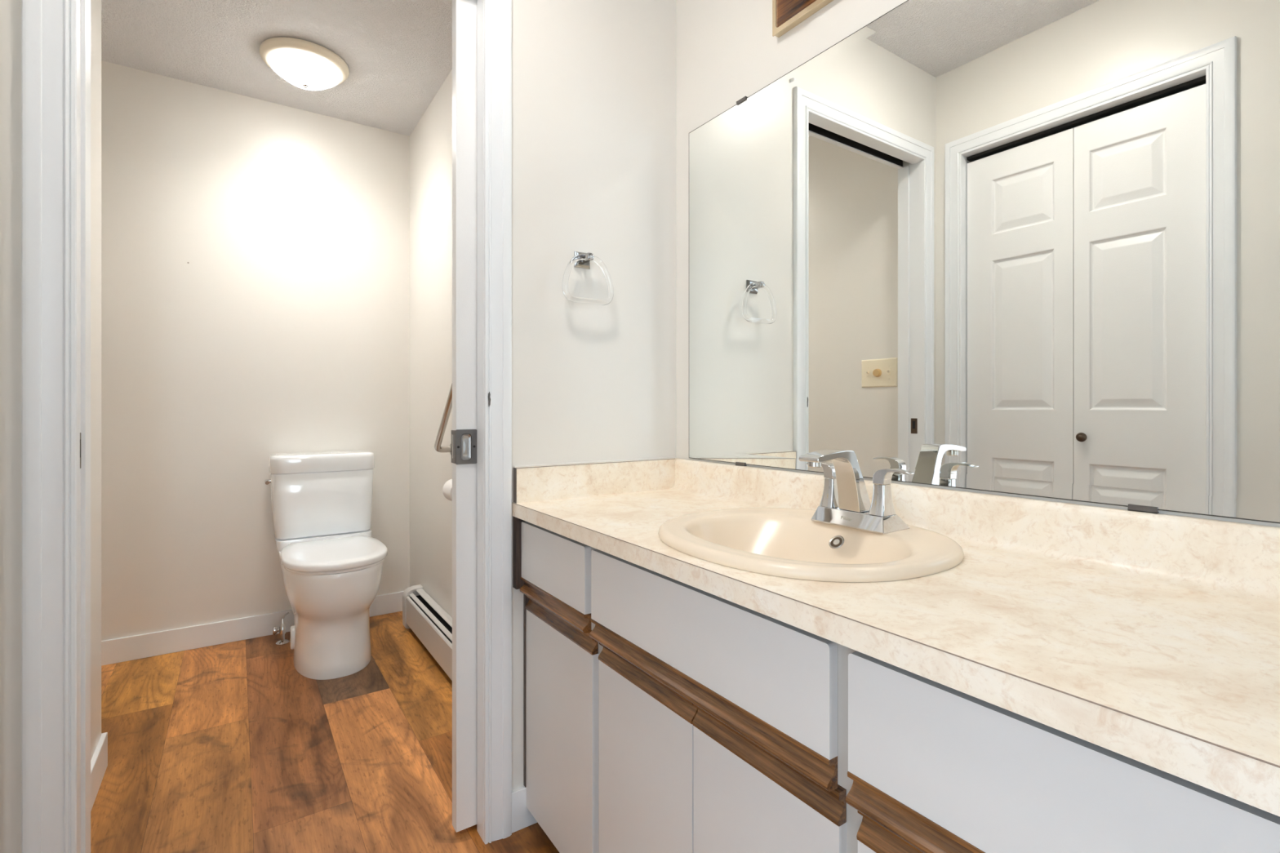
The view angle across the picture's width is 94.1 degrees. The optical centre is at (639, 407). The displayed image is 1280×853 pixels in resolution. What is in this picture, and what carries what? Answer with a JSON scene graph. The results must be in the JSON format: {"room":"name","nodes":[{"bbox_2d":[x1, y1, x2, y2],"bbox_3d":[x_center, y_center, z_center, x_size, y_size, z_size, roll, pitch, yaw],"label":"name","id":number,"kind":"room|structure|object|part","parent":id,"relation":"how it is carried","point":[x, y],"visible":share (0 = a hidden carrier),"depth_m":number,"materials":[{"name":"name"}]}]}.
{"room":"bathroom","nodes":[
{"label":"bathroom","id":0,"kind":"room"},
{"bbox_2d":[90,0,101,759],"bbox_3d":[-1.373,-0.182,1.354,0.110,2.440,0.788,0,0,-34],"label":"wall","id":1,"kind":"structure","parent":0,"point":[95,5],"depth_m":1.65,"materials":[{"name":"beige paint"}]},
{"bbox_2d":[90,732,107,811],"bbox_3d":[-1.371,0.989,1.363,0.122,0.098,0.802,0,0,-34],"label":"baseboard","id":2,"kind":"structure","parent":1,"relation":"attached to","point":[99,762],"depth_m":1.62,"materials":[{"name":"white paint"}]},
{"bbox_2d":[101,60,409,640],"bbox_3d":[-1.999,-0.182,2.584,2.088,2.440,0.100,0,0,-34],"label":"wall","id":3,"kind":"structure","parent":0,"point":[285,327],"depth_m":2.65,"materials":[{"name":"beige paint"}]},
{"bbox_2d":[101,591,404,666],"bbox_3d":[-2.009,0.989,2.509,1.988,0.098,0.012,0,0,-34],"label":"baseboard","id":4,"kind":"structure","parent":3,"relation":"attached to","point":[119,650],"depth_m":2.58,"materials":[{"name":"white paint"}]},
{"bbox_2d":[101,0,452,136],"bbox_3d":[0.427,-1.442,-0.792,2.519,0.080,8.410,0,0,-34],"label":"ceiling","id":5,"kind":"structure","parent":0,"point":[397,54],"depth_m":2.31,"materials":[{"name":"white paint"}]},
{"bbox_2d":[258,37,349,90],"bbox_3d":[-1.349,-1.345,2.402,0.316,0.112,0.316,0,0,-34],"label":"ceiling light","id":6,"kind":"object","parent":5,"relation":"attached to","point":[304,64],"visible":1,"depth_m":2.33,"materials":[{"name":"beige glass"}]},
{"bbox_2d":[90,611,559,852],"bbox_3d":[0.427,1.068,-0.792,2.519,0.060,8.410,0,0,-34],"label":"floor","id":7,"kind":"structure","parent":0,"point":[224,748],"depth_m":1.76,"materials":[{"name":"brown wood"}]},
{"bbox_2d":[272,612,289,644],"bbox_3d":[-1.582,0.975,2.627,0.064,0.125,0.053,0,0,-34],"label":"shutoff valve","id":8,"kind":"object","parent":7,"relation":"on","point":[282,629],"visible":1,"depth_m":2.62,"materials":[{"name":"silver metal"}]},
{"bbox_3d":[-1.599,0.978,2.615,0.023,0.038,0.026,0,0,-34],"label":"valve handle","id":9,"kind":"part","parent":8,"relation":"part of","materials":[{"name":"silver metal"}]},
{"bbox_2d":[264,450,387,679],"bbox_3d":[-1.322,0.623,2.522,0.441,0.830,0.740,0,0,-34],"label":"toilet","id":10,"kind":"object","parent":7,"relation":"on","point":[331,563],"visible":1,"depth_m":2.42,"materials":[{"name":"white ceramic"}]},
{"bbox_3d":[-1.610,0.321,2.578,0.027,0.018,0.052,0,0,-34],"label":"flush lever","id":11,"kind":"part","parent":10,"relation":"part of","materials":[{"name":"silver metal"}]},
{"bbox_3d":[-1.462,0.430,2.745,0.412,0.285,0.213,0,0,-34],"label":"tank","id":12,"kind":"part","parent":10,"relation":"part of","materials":[{"name":"white ceramic"}]},
{"bbox_3d":[-1.460,0.246,2.743,0.422,0.077,0.220,0,0,-34],"label":"tank lid","id":13,"kind":"part","parent":10,"relation":"part of","materials":[{"name":"white ceramic"}]},
{"bbox_3d":[-1.311,0.829,2.530,0.372,0.419,0.730,0,0,-34],"label":"bowl","id":14,"kind":"part","parent":10,"relation":"part of","materials":[{"name":"white ceramic"}]},
{"bbox_3d":[-1.242,0.590,2.429,0.380,0.031,0.495,0,0,-34],"label":"lid","id":15,"kind":"part","parent":10,"relation":"part of","materials":[{"name":"white ceramic"}]},
{"bbox_3d":[-1.243,0.612,2.429,0.366,0.010,0.478,0,0,-34],"label":"seat","id":16,"kind":"part","parent":10,"relation":"part of","materials":[{"name":"white plastic"}]},
{"bbox_2d":[512,515,1279,852],"bbox_3d":[0.331,0.652,0.963,0.502,0.772,1.553,0,0,-34],"label":"vanity cabinet","id":17,"kind":"object","parent":7,"relation":"on","point":[662,713],"visible":0.96,"depth_m":0.79,"materials":[{"name":"grey"}]},
{"bbox_3d":[-0.196,0.432,1.323,0.020,0.038,0.320,0,0,-34],"label":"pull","id":18,"kind":"part","parent":17,"relation":"part of","materials":[{"name":"brown wood"}]},
{"bbox_3d":[-0.194,0.345,1.325,0.014,0.135,0.320,0,0,-34],"label":"drawer","id":19,"kind":"part","parent":17,"relation":"part of","materials":[{"name":"white laminate"}]},
{"bbox_3d":[-0.184,0.478,1.339,0.015,0.040,0.332,0,0,-34],"label":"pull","id":20,"kind":"part","parent":17,"relation":"part of","materials":[{"name":"brown wood"}]},
{"bbox_3d":[-0.183,0.742,1.340,0.014,0.488,0.332,0,0,-34],"label":"door","id":21,"kind":"part","parent":17,"relation":"part of","materials":[{"name":"white laminate"}]},
{"bbox_3d":[0.006,0.742,1.060,0.014,0.488,0.291,0,0,-34],"label":"door","id":22,"kind":"part","parent":17,"relation":"part of","materials":[{"name":"white laminate"}]},
{"bbox_3d":[0.005,0.478,1.059,0.015,0.040,0.291,0,0,-34],"label":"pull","id":23,"kind":"part","parent":17,"relation":"part of","materials":[{"name":"brown wood"}]},
{"bbox_3d":[0.068,0.432,0.935,0.020,0.038,0.566,0,0,-34],"label":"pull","id":24,"kind":"part","parent":17,"relation":"part of","materials":[{"name":"brown wood"}]},
{"bbox_3d":[0.069,0.345,0.936,0.014,0.135,0.566,0,0,-34],"label":"drawer","id":25,"kind":"part","parent":17,"relation":"part of","materials":[{"name":"white laminate"}]},
{"bbox_3d":[0.153,0.356,0.842,0.018,0.180,1.553,0,0,-34],"label":"drawer frame","id":26,"kind":"part","parent":17,"relation":"part of","materials":[{"name":"grey"}]},
{"bbox_3d":[0.165,0.478,0.823,0.015,0.040,0.272,0,0,-34],"label":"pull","id":27,"kind":"part","parent":17,"relation":"part of","materials":[{"name":"brown wood"}]},
{"bbox_3d":[0.166,0.742,0.824,0.014,0.488,0.272,0,0,-34],"label":"door","id":28,"kind":"part","parent":17,"relation":"part of","materials":[{"name":"white laminate"}]},
{"bbox_3d":[0.336,0.742,0.574,0.014,0.488,0.282,0,0,-34],"label":"door","id":29,"kind":"part","parent":17,"relation":"part of","materials":[{"name":"white laminate"}]},
{"bbox_3d":[0.334,0.478,0.573,0.015,0.040,0.282,0,0,-34],"label":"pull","id":30,"kind":"part","parent":17,"relation":"part of","materials":[{"name":"brown wood"}]},
{"bbox_2d":[511,456,1279,816],"bbox_3d":[0.332,0.204,0.961,0.507,0.124,1.559,0,0,-34],"label":"countertop","id":31,"kind":"structure","parent":17,"relation":"on","point":[1151,639],"depth_m":0.72,"materials":[{"name":"beige laminate"}]},
{"bbox_2d":[657,507,964,582],"bbox_3d":[0.279,0.287,1.047,0.456,0.142,0.504,0,0,-34],"label":"sink basin","id":32,"kind":"object","parent":31,"relation":"in","point":[781,542],"visible":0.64,"depth_m":1.03,"materials":[{"name":"beige ceramic"}]},
{"bbox_2d":[798,448,914,534],"bbox_3d":[0.366,0.147,1.084,0.181,0.142,0.222,0,0,-34],"label":"faucet","id":33,"kind":"object","parent":32,"relation":"on","point":[845,501],"visible":1,"depth_m":1.08,"materials":[{"name":"silver metal"}]},
{"bbox_3d":[0.359,0.121,1.172,0.024,0.029,0.068,0,0,-34],"label":"lever","id":34,"kind":"part","parent":33,"relation":"part of","materials":[{"name":"silver metal"}]},
{"bbox_3d":[0.372,0.163,1.153,0.042,0.053,0.031,0,0,-34],"label":"handle stem","id":35,"kind":"part","parent":33,"relation":"part of","materials":[{"name":"silver metal"}]},
{"bbox_3d":[0.354,0.133,1.075,0.151,0.114,0.046,0,0,-34],"label":"spout","id":36,"kind":"part","parent":33,"relation":"part of","materials":[{"name":"silver metal"}]},
{"bbox_3d":[0.432,0.163,1.063,0.042,0.053,0.031,0,0,-34],"label":"handle stem","id":37,"kind":"part","parent":33,"relation":"part of","materials":[{"name":"silver metal"}]},
{"bbox_3d":[0.445,0.121,1.045,0.024,0.029,0.068,0,0,-34],"label":"lever","id":38,"kind":"part","parent":33,"relation":"part of","materials":[{"name":"silver metal"}]},
{"bbox_3d":[0.400,0.432,0.445,0.020,0.038,0.566,0,0,-34],"label":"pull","id":39,"kind":"part","parent":17,"relation":"part of","materials":[{"name":"brown wood"}]},
{"bbox_3d":[0.401,0.345,0.446,0.014,0.135,0.566,0,0,-34],"label":"drawer","id":40,"kind":"part","parent":17,"relation":"part of","materials":[{"name":"white laminate"}]},
{"bbox_2d":[0,0,675,852],"bbox_3d":[-0.503,-0.182,1.402,1.399,2.440,0.108,0,0,-34],"label":"wall","id":41,"kind":"structure","parent":0,"point":[593,82],"depth_m":1.55,"materials":[{"name":"beige paint"}]},
{"bbox_2d":[21,0,511,852],"bbox_3d":[-0.696,-0.027,1.262,0.847,2.130,0.127,0,0,-34],"label":"door frame","id":42,"kind":"structure","parent":41,"relation":"attached to","point":[49,28],"depth_m":1.01,"materials":[{"name":"white paint"}]},
{"bbox_2d":[451,0,476,832],"bbox_3d":[-0.208,-0.001,1.614,0.594,2.054,0.038,0,0,-34],"label":"door","id":43,"kind":"structure","parent":41,"relation":"in","point":[464,432],"depth_m":1.45,"materials":[{"name":"white paint"}]},
{"bbox_3d":[-0.454,0.095,1.450,0.003,0.080,0.033,0,0,-34],"label":"edge plate","id":44,"kind":"part","parent":43,"relation":"part of","materials":[{"name":"grey metal"}]},
{"bbox_3d":[-0.422,0.095,1.449,0.052,0.084,0.004,0,0,-34],"label":"flush pull","id":45,"kind":"part","parent":43,"relation":"part of","materials":[{"name":"grey metal"}]},
{"bbox_2d":[461,434,471,460],"bbox_3d":[-0.423,0.096,1.449,0.024,0.063,0.002,0,0,-34],"label":"door latch","id":46,"kind":"object","parent":43,"relation":"on","point":[465,438],"depth_m":1.45,"materials":[{"name":"silver metal"}]},
{"bbox_2d":[511,786,537,833],"bbox_3d":[-0.257,0.989,1.496,0.148,0.098,0.012,0,0,-34],"label":"baseboard","id":47,"kind":"structure","parent":41,"relation":"attached to","point":[522,818],"depth_m":1.46,"materials":[{"name":"white paint"}]},
{"bbox_2d":[562,251,613,305],"bbox_3d":[-0.138,-0.339,1.549,0.150,0.141,0.058,0,0,-34],"label":"towel ring","id":48,"kind":"object","parent":41,"relation":"attached to","point":[580,260],"visible":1,"depth_m":1.54,"materials":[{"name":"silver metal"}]},
{"bbox_3d":[-0.150,-0.389,1.568,0.045,0.041,0.012,0,0,-34],"label":"mount plate","id":49,"kind":"part","parent":48,"relation":"part of","materials":[{"name":"silver metal"}]},
{"bbox_3d":[-0.137,-0.390,1.547,0.017,0.018,0.038,0,0,-34],"label":"post","id":50,"kind":"part","parent":48,"relation":"part of","materials":[{"name":"silver metal"}]},
{"bbox_2d":[409,69,452,617],"bbox_3d":[-0.667,-0.182,2.390,0.100,2.440,1.713,0,0,-34],"label":"wall","id":51,"kind":"structure","parent":0,"point":[431,139],"depth_m":2.71,"materials":[{"name":"beige paint"}]},
{"bbox_2d":[402,584,452,680],"bbox_3d":[-0.687,0.946,2.252,0.084,0.184,1.460,0,0,-34],"label":"baseboard heater","id":52,"kind":"object","parent":51,"relation":"attached to","point":[432,624],"visible":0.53,"depth_m":2.51,"materials":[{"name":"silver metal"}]},
{"bbox_2d":[434,382,452,454],"bbox_3d":[-0.688,-0.041,2.259,0.080,0.474,0.464,0,0,-34],"label":"grab bar","id":53,"kind":"object","parent":51,"relation":"attached to","point":[437,447],"visible":0.43,"depth_m":2.33,"materials":[{"name":"silver metal"}]},
{"bbox_2d":[442,479,452,501],"bbox_3d":[-0.692,0.316,2.261,0.086,0.085,0.128,0,0,-34],"label":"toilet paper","id":54,"kind":"object","parent":51,"relation":"attached to","point":[447,487],"visible":0.22,"depth_m":2.24,"materials":[{"name":"white paper"}]},
{"bbox_2d":[675,0,1279,527],"bbox_3d":[1.909,-0.182,-0.823,0.100,2.440,6.497,0,0,-34],"label":"wall","id":55,"kind":"structure","parent":0,"point":[727,51],"depth_m":1.59,"materials":[{"name":"beige paint"}]},
{"bbox_2d":[772,0,833,37],"bbox_3d":[0.453,-0.954,1.123,0.127,0.151,0.631,0,0,-34],"label":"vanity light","id":56,"kind":"object","parent":55,"relation":"attached to","point":[787,15],"visible":1,"depth_m":1.37,"materials":[{"name":"brown wood"}]},
{"bbox_2d":[666,458,1279,605],"bbox_3d":[0.528,0.190,1.081,0.050,0.085,1.538,0,0,-34],"label":"backsplash","id":57,"kind":"structure","parent":55,"relation":"attached to","point":[1240,560],"depth_m":0.90,"materials":[{"name":"beige laminate"}]},
{"bbox_2d":[688,0,1279,523],"bbox_3d":[0.558,-0.319,1.074,0.009,0.933,1.493,0,0,-34],"label":"vanity mirror","id":58,"kind":"object","parent":55,"relation":"attached to","point":[1024,247],"visible":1,"depth_m":0.99,"materials":[{"name":"clear glass"}]}
]}

